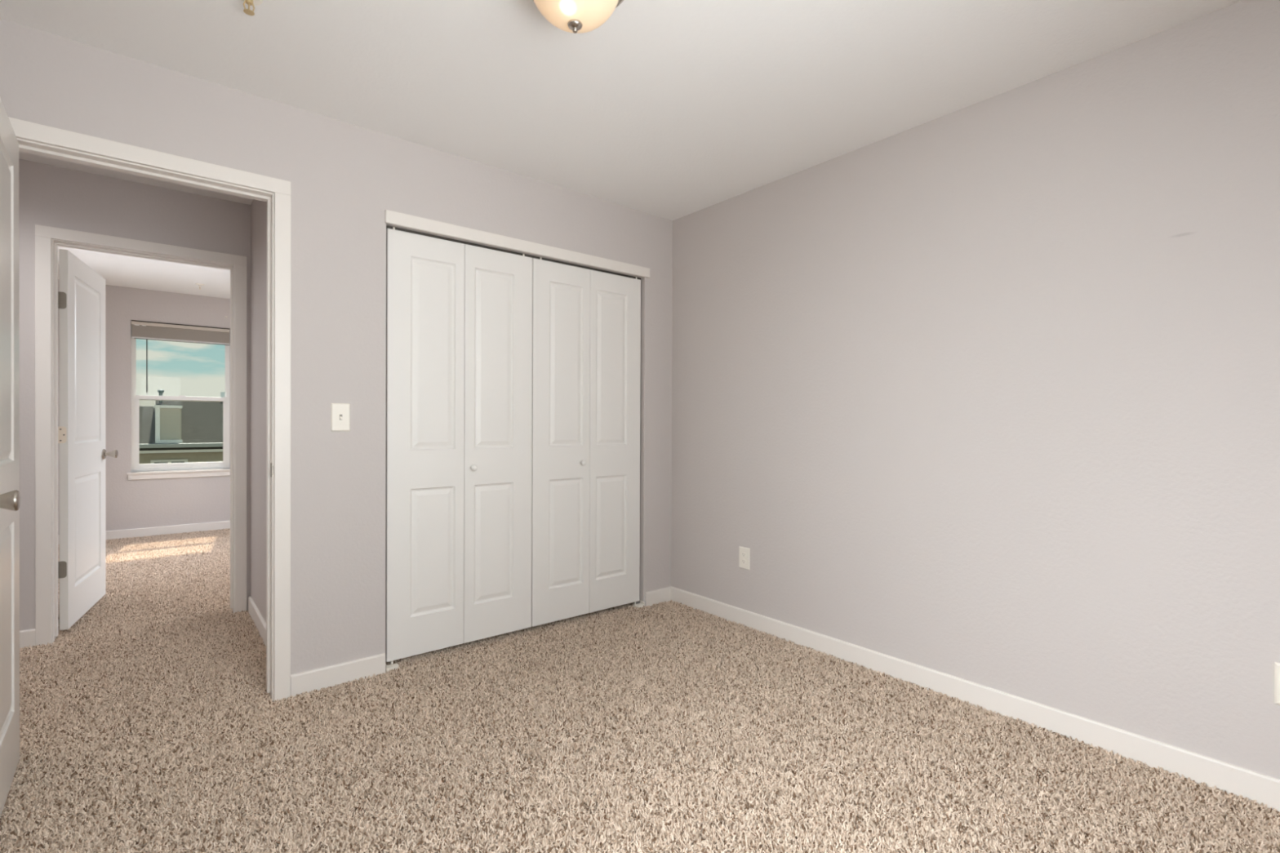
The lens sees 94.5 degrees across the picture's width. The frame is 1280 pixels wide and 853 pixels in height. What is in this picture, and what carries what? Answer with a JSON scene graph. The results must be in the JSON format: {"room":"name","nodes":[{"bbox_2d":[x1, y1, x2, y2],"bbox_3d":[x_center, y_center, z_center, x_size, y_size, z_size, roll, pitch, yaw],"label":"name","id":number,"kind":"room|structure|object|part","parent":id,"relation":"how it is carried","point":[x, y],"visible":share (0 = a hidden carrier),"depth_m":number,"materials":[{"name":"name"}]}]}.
{"room":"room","nodes":[
{"label":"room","id":0,"kind":"room"},
{"bbox_2d":[18,159,250,631],"bbox_3d":[-3.305,-0.107,2.870,2.369,2.460,0.115,0,0,-39],"label":"wall","id":1,"kind":"structure","parent":0,"point":[51,196],"depth_m":3.12,"materials":[{"name":"beige paint"}]},
{"bbox_2d":[19,628,35,648],"bbox_3d":[-3.622,1.070,2.535,1.454,0.091,0.013,0,0,-39],"label":"baseboard","id":2,"kind":"structure","parent":1,"relation":"attached to","point":[27,637],"depth_m":2.97,"materials":[{"name":"white paint"}]},
{"bbox_2d":[57,248,118,630],"bbox_3d":[-3.241,0.070,3.488,0.174,2.026,0.770,0,0,-35],"label":"door","id":3,"kind":"structure","parent":1,"relation":"in","point":[82,565],"depth_m":3.36,"materials":[{"name":"white paint"}]},
{"bbox_3d":[-3.377,0.176,3.780,0.064,0.051,0.051,0,0,-39],"label":"knob","id":4,"kind":"part","parent":3,"relation":"part of","materials":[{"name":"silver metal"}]},
{"bbox_2d":[35,224,246,645],"bbox_3d":[-2.753,0.048,3.326,0.894,2.134,0.147,0,0,-39],"label":"door frame","id":5,"kind":"structure","parent":1,"relation":"attached to","point":[47,239],"depth_m":3.08,"materials":[{"name":"white paint"}]},
{"bbox_3d":[-3.034,0.078,3.010,0.058,2.076,0.016,0,0,-39],"label":"casing","id":6,"kind":"part","parent":5,"relation":"part of","materials":[{"name":"white paint"}]},
{"bbox_3d":[-2.707,-0.989,3.270,0.894,0.058,0.016,0,0,-39],"label":"head casing","id":7,"kind":"part","parent":5,"relation":"part of","materials":[{"name":"white paint"}]},
{"bbox_3d":[-2.389,0.078,3.541,0.058,2.076,0.016,0,0,-39],"label":"casing","id":8,"kind":"part","parent":5,"relation":"part of","materials":[{"name":"white paint"}]},
{"bbox_2d":[57,279,230,534],"bbox_3d":[-4.296,-0.128,6.455,3.340,2.460,0.150,0,0,-39],"label":"wall","id":9,"kind":"structure","parent":0,"point":[160,502],"depth_m":5.84,"materials":[{"name":"beige paint"}]},
{"bbox_2d":[57,520,230,544],"bbox_3d":[-4.249,1.049,6.398,3.100,0.091,0.013,0,0,-39],"label":"baseboard","id":10,"kind":"structure","parent":9,"relation":"attached to","point":[146,531],"depth_m":5.95,"materials":[{"name":"white paint"}]},
{"bbox_2d":[126,320,230,479],"bbox_3d":[-4.704,-0.262,6.084,0.862,1.567,0.153,0,0,-39],"label":"window","id":11,"kind":"structure","parent":9,"relation":"attached to","point":[209,468],"depth_m":6.02,"materials":[{"name":"white plastic"}]},
{"bbox_3d":[-4.735,-0.641,6.122,0.762,0.758,0.026,0,0,-39],"label":"sash","id":12,"kind":"part","parent":11,"relation":"part of","materials":[{"name":"white plastic"}]},
{"bbox_3d":[-4.718,0.057,6.101,0.762,0.737,0.028,0,0,-39],"label":"sash","id":13,"kind":"part","parent":11,"relation":"part of","materials":[{"name":"white plastic"}]},
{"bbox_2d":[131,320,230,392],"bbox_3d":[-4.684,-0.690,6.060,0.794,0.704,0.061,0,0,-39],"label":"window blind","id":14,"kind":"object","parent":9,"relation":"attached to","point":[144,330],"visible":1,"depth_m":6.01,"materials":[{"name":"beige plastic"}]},
{"bbox_3d":[-4.679,-0.875,6.054,0.794,0.011,0.044,0,0,-39],"label":"rail","id":15,"kind":"part","parent":14,"relation":"part of","materials":[{"name":"white plastic"}]},
{"bbox_2d":[250,199,266,622],"bbox_3d":[-1.925,-0.103,3.148,0.115,2.460,1.440,0,0,-39],"label":"wall","id":16,"kind":"structure","parent":0,"point":[258,208],"depth_m":3.29,"materials":[{"name":"beige paint"}]},
{"bbox_2d":[248,595,266,646],"bbox_3d":[-1.962,1.074,3.093,0.013,0.091,1.237,0,0,-39],"label":"baseboard","id":17,"kind":"structure","parent":16,"relation":"attached to","point":[253,611],"depth_m":3.25,"materials":[{"name":"white paint"}]},
{"bbox_2d":[0,18,672,675],"bbox_3d":[-1.065,-0.098,2.849,3.200,2.460,0.115,0,0,-39],"label":"wall","id":18,"kind":"structure","parent":0,"point":[344,177],"depth_m":2.58,"materials":[{"name":"beige paint"}]},
{"bbox_2d":[0,97,20,817],"bbox_3d":[-1.804,0.086,1.655,0.173,2.026,0.762,0,0,-39],"label":"door","id":19,"kind":"structure","parent":18,"relation":"in","point":[10,495],"depth_m":1.78,"materials":[{"name":"white paint"}]},
{"bbox_3d":[-1.558,0.182,1.444,0.061,0.051,0.051,0,0,-39],"label":"knob","id":20,"kind":"part","parent":19,"relation":"part of","materials":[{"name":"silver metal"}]},
{"bbox_2d":[8,116,291,701],"bbox_3d":[-1.835,0.057,2.217,0.896,2.134,0.147,0,0,-39],"label":"door frame","id":21,"kind":"structure","parent":18,"relation":"attached to","point":[33,138],"depth_m":2.42,"materials":[{"name":"white paint"}]},
{"bbox_3d":[-1.789,-0.980,2.161,0.896,0.058,0.016,0,0,-39],"label":"head casing","id":22,"kind":"part","parent":21,"relation":"part of","materials":[{"name":"white paint"}]},
{"bbox_3d":[-1.511,0.178,2.429,0.006,0.058,0.038,0,0,-39],"label":"strike plate","id":23,"kind":"part","parent":21,"relation":"part of","materials":[{"name":"silver metal"}]},
{"bbox_3d":[-1.470,0.087,2.433,0.058,2.076,0.016,0,0,-39],"label":"casing","id":24,"kind":"part","parent":21,"relation":"part of","materials":[{"name":"white paint"}]},
{"bbox_2d":[290,653,385,697],"bbox_3d":[-1.306,1.079,2.577,0.376,0.091,0.013,0,0,-39],"label":"baseboard","id":25,"kind":"structure","parent":18,"relation":"attached to","point":[308,681],"depth_m":2.56,"materials":[{"name":"white paint"}]},
{"bbox_2d":[331,403,350,431],"bbox_3d":[-1.299,-0.040,2.571,0.076,0.121,0.018,0,0,-39],"label":"light switch","id":26,"kind":"object","parent":18,"relation":"attached to","point":[340,412],"visible":1,"depth_m":2.57,"materials":[{"name":"white plastic"}]},
{"bbox_2d":[386,225,640,279],"bbox_3d":[-0.591,-0.920,3.217,1.528,0.010,0.026,0,0,-39],"label":"door track","id":27,"kind":"object","parent":18,"relation":"attached to","point":[387,226],"visible":0.5,"depth_m":3.10,"materials":[{"name":"grey metal"}]},
{"bbox_2d":[385,226,532,664],"bbox_3d":[-0.875,0.090,2.964,0.750,2.028,0.068,0,0,-39],"label":"door","id":28,"kind":"structure","parent":27,"relation":"hanging from","point":[458,515],"depth_m":2.93,"materials":[{"name":"white paint"}]},
{"bbox_3d":[-0.836,0.206,2.975,0.033,0.033,0.032,0,0,-39],"label":"knob","id":29,"kind":"part","parent":28,"relation":"part of","materials":[{"name":"white paint"}]},
{"bbox_2d":[531,257,640,626],"bbox_3d":[-0.291,0.090,3.446,0.754,2.028,0.068,0,0,-39],"label":"door","id":30,"kind":"structure","parent":27,"relation":"hanging from","point":[586,323],"depth_m":3.42,"materials":[{"name":"white paint"}]},
{"bbox_3d":[-0.327,0.206,3.394,0.033,0.033,0.032,0,0,-39],"label":"knob","id":31,"kind":"part","parent":30,"relation":"part of","materials":[{"name":"white paint"}]},
{"bbox_2d":[385,209,649,278],"bbox_3d":[-0.548,-0.954,3.183,1.571,0.058,0.016,0,0,-39],"label":"trim","id":32,"kind":"structure","parent":18,"relation":"attached to","point":[394,218],"depth_m":3.06,"materials":[{"name":"white paint"}]},
{"bbox_2d":[644,586,671,606],"bbox_3d":[0.116,1.079,3.749,0.207,0.091,0.013,0,0,-39],"label":"baseboard","id":33,"kind":"structure","parent":18,"relation":"attached to","point":[651,597],"depth_m":3.74,"materials":[{"name":"white paint"}]},
{"bbox_2d":[0,0,1242,298],"bbox_3d":[-2.110,-1.433,3.095,4.800,0.200,8.100,0,0,-39],"label":"ceiling","id":34,"kind":"structure","parent":0,"point":[669,109],"depth_m":2.17,"materials":[{"name":"white paint"}]},
{"bbox_2d":[195,283,204,289],"bbox_3d":[-4.189,-1.329,5.633,0.072,0.050,0.072,0,0,-39],"label":"sprinkler","id":35,"kind":"object","parent":34,"relation":"attached to","point":[198,284],"visible":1,"depth_m":5.62,"materials":[{"name":"white metal"}]},
{"bbox_2d":[240,0,262,15],"bbox_3d":[-1.204,-1.298,1.822,0.072,0.050,0.072,0,0,-39],"label":"sprinkler","id":36,"kind":"object","parent":34,"relation":"attached to","point":[250,2],"visible":1,"depth_m":1.82,"materials":[{"name":"gold metal"}]},
{"bbox_3d":[-1.204,-1.291,1.822,0.031,0.029,0.004,0,0,-39],"label":"frame arm","id":37,"kind":"part","parent":36,"relation":"part of","materials":[{"name":"gold metal"}]},
{"bbox_2d":[532,0,623,33],"bbox_3d":[-0.186,-1.223,1.695,0.328,0.191,0.328,0,0,-39],"label":"ceiling lamp","id":38,"kind":"object","parent":34,"relation":"attached to","point":[574,16],"visible":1,"depth_m":1.68,"materials":[{"name":"beige glass"}]},
{"bbox_2d":[0,564,1279,852],"bbox_3d":[-2.121,1.213,3.108,4.800,0.188,8.100,0,0,-39],"label":"floor","id":39,"kind":"structure","parent":0,"point":[905,837],"depth_m":1.83,"materials":[{"name":"carpet"}]},
{"bbox_2d":[385,662,399,672],"bbox_3d":[-1.145,1.107,2.729,0.058,0.036,0.040,0,0,-39],"label":"pivot bracket","id":40,"kind":"object","parent":39,"relation":"on","point":[393,666],"visible":0.7,"depth_m":2.72,"materials":[{"name":"white plastic"}]},
{"bbox_2d":[633,600,644,608],"bbox_3d":[-0.006,1.106,3.668,0.058,0.036,0.040,0,0,-39],"label":"pivot bracket","id":41,"kind":"object","parent":39,"relation":"on","point":[642,603],"visible":0.88,"depth_m":3.67,"materials":[{"name":"white plastic"}]},
{"bbox_3d":[-0.006,1.114,3.668,0.058,0.021,0.040,0,0,-39],"label":"foot plate","id":42,"kind":"part","parent":41,"relation":"part of","materials":[{"name":"white plastic"}]},
{"bbox_2d":[0,528,1279,852],"bbox_3d":[-1.780,1.112,3.388,3.608,0.023,7.791,0,0,-39],"label":"carpet","id":43,"kind":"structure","parent":39,"relation":"on","point":[151,571],"depth_m":2.05,"materials":[{"name":"beige carpet"}]},
{"bbox_2d":[671,0,1279,779],"bbox_3d":[0.946,-0.091,3.019,0.120,2.460,3.780,0,0,-39],"label":"wall","id":44,"kind":"structure","parent":0,"point":[986,393],"depth_m":2.25,"materials":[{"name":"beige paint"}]},
{"bbox_2d":[738,546,750,569],"bbox_3d":[0.590,0.745,3.350,0.008,0.121,0.078,0,0,-39],"label":"wall outlet","id":45,"kind":"object","parent":44,"relation":"attached to","point":[744,553],"visible":1,"depth_m":3.34,"materials":[{"name":"white plastic"}]},
{"bbox_2d":[670,586,1279,811],"bbox_3d":[1.144,1.088,2.674,0.013,0.091,2.980,0,0,-39],"label":"baseboard","id":46,"kind":"structure","parent":44,"relation":"attached to","point":[1251,784],"depth_m":2.25,"materials":[{"name":"white paint"}]},
{"bbox_2d":[1274,662,1279,704],"bbox_3d":[1.915,0.765,1.734,0.020,0.124,0.078,0,0,-39],"label":"electrical outlet","id":47,"kind":"object","parent":44,"relation":"attached to","point":[1277,665],"visible":1,"depth_m":1.76,"materials":[{"name":"white plastic"}]},
{"label":"outside","id":48,"kind":"structure","parent":0,"visible":0},
{"bbox_3d":[-23.790,3.825,32.945,80.000,0.100,64.580,0,0,-39],"label":"ground","id":49,"kind":"structure","parent":48,"visible":0},
{"bbox_2d":[139,389,225,463],"bbox_3d":[-11.987,1.464,17.047,12.400,4.870,8.100,0,0,-39],"label":"neighbouring house","id":50,"kind":"structure","parent":49,"relation":"on","point":[171,431],"depth_m":13.70,"materials":[{"name":"grey"}]},
{"bbox_3d":[-10.685,1.262,13.439,0.560,0.920,0.018,0,0,-39],"label":"pane","id":51,"kind":"part","parent":50,"relation":"part of","materials":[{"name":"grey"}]},
{"bbox_2d":[220,391,225,397],"bbox_3d":[-11.619,-0.776,16.490,0.100,0.360,0.200,0,0,-39],"label":"roof vent","id":52,"kind":"object","parent":50,"relation":"attached to","point":[222,393],"depth_m":16.42,"materials":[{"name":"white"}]}
]}

